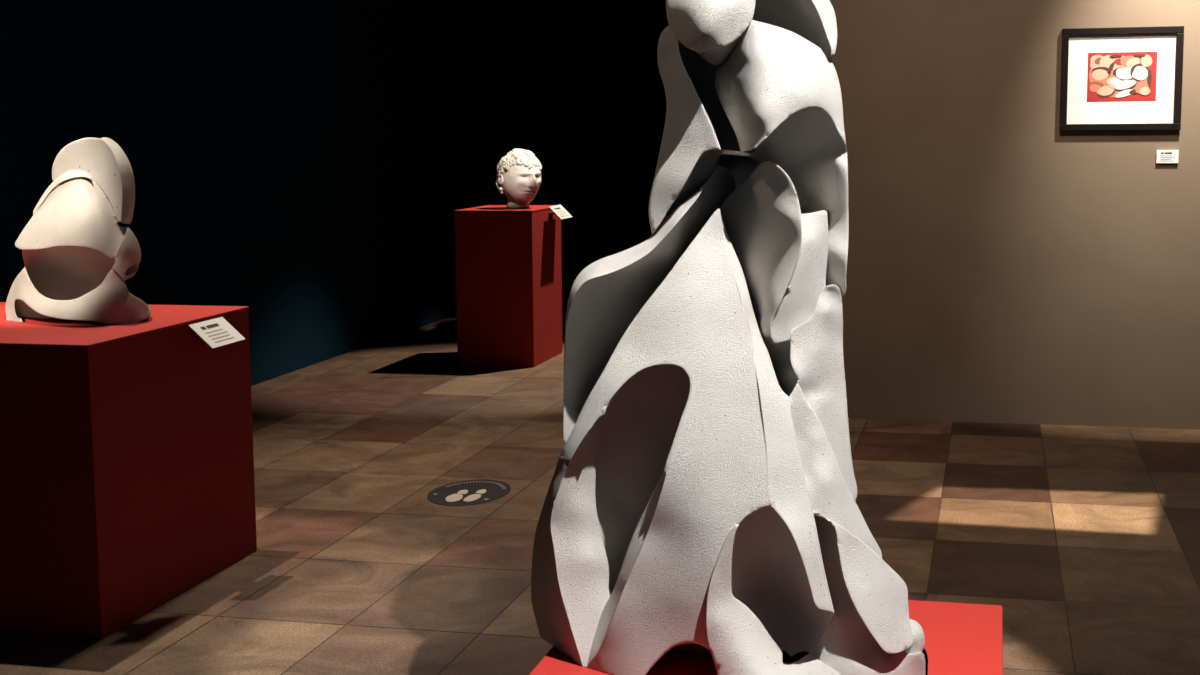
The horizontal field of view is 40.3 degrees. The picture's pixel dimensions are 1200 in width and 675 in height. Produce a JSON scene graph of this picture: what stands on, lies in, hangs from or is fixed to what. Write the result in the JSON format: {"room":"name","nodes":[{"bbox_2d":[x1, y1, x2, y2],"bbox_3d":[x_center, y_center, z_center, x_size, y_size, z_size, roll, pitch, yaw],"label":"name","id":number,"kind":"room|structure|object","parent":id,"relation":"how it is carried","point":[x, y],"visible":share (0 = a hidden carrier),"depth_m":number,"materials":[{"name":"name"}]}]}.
{"room":"art gallery","nodes":[
{"label":"art gallery","id":0,"kind":"room"},
{"bbox_2d":[0,0,556,385],"bbox_3d":[-2.627,-1.896,8.380,0.200,4.800,17.600,1,7,14],"label":"wall","id":1,"kind":"structure","parent":0,"point":[307,166],"depth_m":10.60,"materials":[{"name":"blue paint"}]},
{"bbox_2d":[0,280,1199,674],"bbox_3d":[1.265,0.589,8.061,8.900,0.120,18.325,1,7,14],"label":"floor","id":2,"kind":"structure","parent":0,"point":[1086,539],"depth_m":6.28,"materials":[{"name":"brown tile"}]},
{"bbox_2d":[0,302,256,638],"bbox_3d":[-1.971,0.398,5.664,1.144,0.920,1.104,1,7,14],"label":"pedestal","id":3,"kind":"object","parent":2,"relation":"on","point":[127,484],"visible":0.94,"depth_m":5.16,"materials":[{"name":"red paint"}]},
{"bbox_2d":[5,137,150,324],"bbox_3d":[-1.852,-0.382,5.680,0.725,0.622,0.406,6,9,40],"label":"abstract sculpture","id":4,"kind":"object","parent":3,"relation":"on","point":[78,259],"visible":1,"depth_m":5.51,"materials":[{"name":"stone"}]},
{"bbox_2d":[188,317,244,348],"bbox_3d":[-1.328,-0.018,5.631,0.108,0.079,0.250,1,7,14],"label":"card","id":5,"kind":"object","parent":3,"relation":"attached to","point":[217,332],"visible":1,"depth_m":5.62,"materials":[{"name":"white paper"}]},
{"bbox_2d":[200,323,234,342],"bbox_3d":[-1.317,-0.017,5.621,0.078,0.001,0.146,43,15,5],"label":"print","id":6,"kind":"object","parent":5,"relation":"attached to","point":[212,325],"depth_m":5.62},
{"bbox_2d":[427,479,510,505],"bbox_3d":[-0.565,0.669,7.071,0.340,0.003,0.524,1,7,14],"label":"floor sticker","id":7,"kind":"object","parent":2,"relation":"on","point":[468,492],"visible":1,"depth_m":7.06,"materials":[{"name":"black plastic"}]},
{"bbox_2d":[445,490,467,501],"bbox_3d":[-0.611,0.678,6.999,0.072,0.001,0.237,1,7,14],"label":"print","id":8,"kind":"object","parent":7,"relation":"on","point":[452,495],"depth_m":6.99,"materials":[{"name":"beige"}]},
{"bbox_2d":[463,489,485,501],"bbox_3d":[-0.532,0.677,7.002,0.059,0.001,0.240,1,7,14],"label":"print","id":9,"kind":"object","parent":7,"relation":"on","point":[473,495],"depth_m":7.00,"materials":[{"name":"beige"}]},
{"bbox_2d":[446,481,505,488],"bbox_3d":[-0.530,0.650,7.217,0.274,0.001,0.146,1,7,14],"label":"print","id":10,"kind":"object","parent":7,"relation":"on","point":[473,481],"depth_m":7.24},
{"bbox_2d":[454,205,562,366],"bbox_3d":[-0.612,-0.367,11.147,0.534,1.035,0.744,1,7,14],"label":"pedestal","id":11,"kind":"object","parent":2,"relation":"on","point":[509,262],"visible":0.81,"depth_m":10.81,"materials":[{"name":"red paint"}]},
{"bbox_2d":[496,148,541,207],"bbox_3d":[-0.545,-1.075,11.015,0.332,0.400,0.326,1,7,13],"label":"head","id":12,"kind":"object","parent":11,"relation":"on","point":[518,176],"visible":1,"depth_m":10.90},
{"bbox_2d":[549,205,571,219],"bbox_3d":[-0.279,-0.854,11.107,0.114,0.087,0.300,1,7,14],"label":"card","id":13,"kind":"object","parent":11,"relation":"attached to","point":[559,210],"visible":1,"depth_m":11.08,"materials":[{"name":"white paper"}]},
{"bbox_2d":[554,207,567,216],"bbox_3d":[-0.265,-0.852,11.095,0.001,0.081,0.175,-45,-5,15],"label":"print","id":14,"kind":"object","parent":13,"relation":"attached to","point":[558,207],"depth_m":11.09},
{"bbox_2d":[529,600,1002,674],"bbox_3d":[0.411,0.911,3.912,1.070,0.300,1.110,1,7,14],"label":"platform","id":15,"kind":"object","parent":2,"relation":"on","point":[960,638],"visible":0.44,"depth_m":3.93,"materials":[{"name":"red"}]},
{"bbox_2d":[531,0,927,674],"bbox_3d":[0.296,-0.087,3.884,0.786,1.691,1.039,-7,10,-43],"label":"abstract sculpture","id":16,"kind":"object","parent":15,"relation":"on","point":[701,496],"visible":1,"depth_m":3.67,"materials":[{"name":"stone"}]},
{"bbox_2d":[554,0,669,279],"bbox_3d":[3.468,-2.917,15.998,8.450,4.800,0.200,1,7,14],"label":"wall","id":17,"kind":"structure","parent":0,"point":[610,96],"depth_m":16.81,"materials":[{"name":"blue paint"}]},
{"bbox_2d":[829,0,1199,429],"bbox_3d":[3.357,-1.919,8.131,4.950,4.800,0.250,1,7,14],"label":"wall","id":18,"kind":"structure","parent":0,"point":[1005,265],"depth_m":8.47,"materials":[{"name":"beige paint"}]},
{"bbox_2d":[1059,26,1183,130],"bbox_3d":[2.628,-1.303,8.242,0.585,0.514,0.029,1,7,14],"label":"framed picture","id":19,"kind":"object","parent":18,"relation":"attached to","point":[1117,78],"visible":1,"depth_m":8.24,"materials":[{"name":"black wood"}]},
{"bbox_2d":[1087,52,1156,101],"bbox_3d":[2.632,-1.315,8.240,0.333,0.245,0.004,1,7,14],"label":"artwork","id":20,"kind":"object","parent":19,"relation":"attached to","point":[1111,76],"depth_m":8.24,"materials":[{"name":"red"}]},
{"bbox_2d":[1156,150,1178,162],"bbox_3d":[2.863,-0.913,8.244,0.105,0.066,0.014,1,7,14],"label":"card","id":21,"kind":"object","parent":18,"relation":"attached to","point":[1162,156],"visible":1,"depth_m":8.24,"materials":[{"name":"white paper"}]},
{"bbox_2d":[1160,152,1174,159],"bbox_3d":[2.862,-0.911,8.237,0.069,0.044,0.001,1,7,14],"label":"print","id":22,"kind":"object","parent":21,"relation":"attached to","point":[1161,152],"depth_m":8.24}
]}

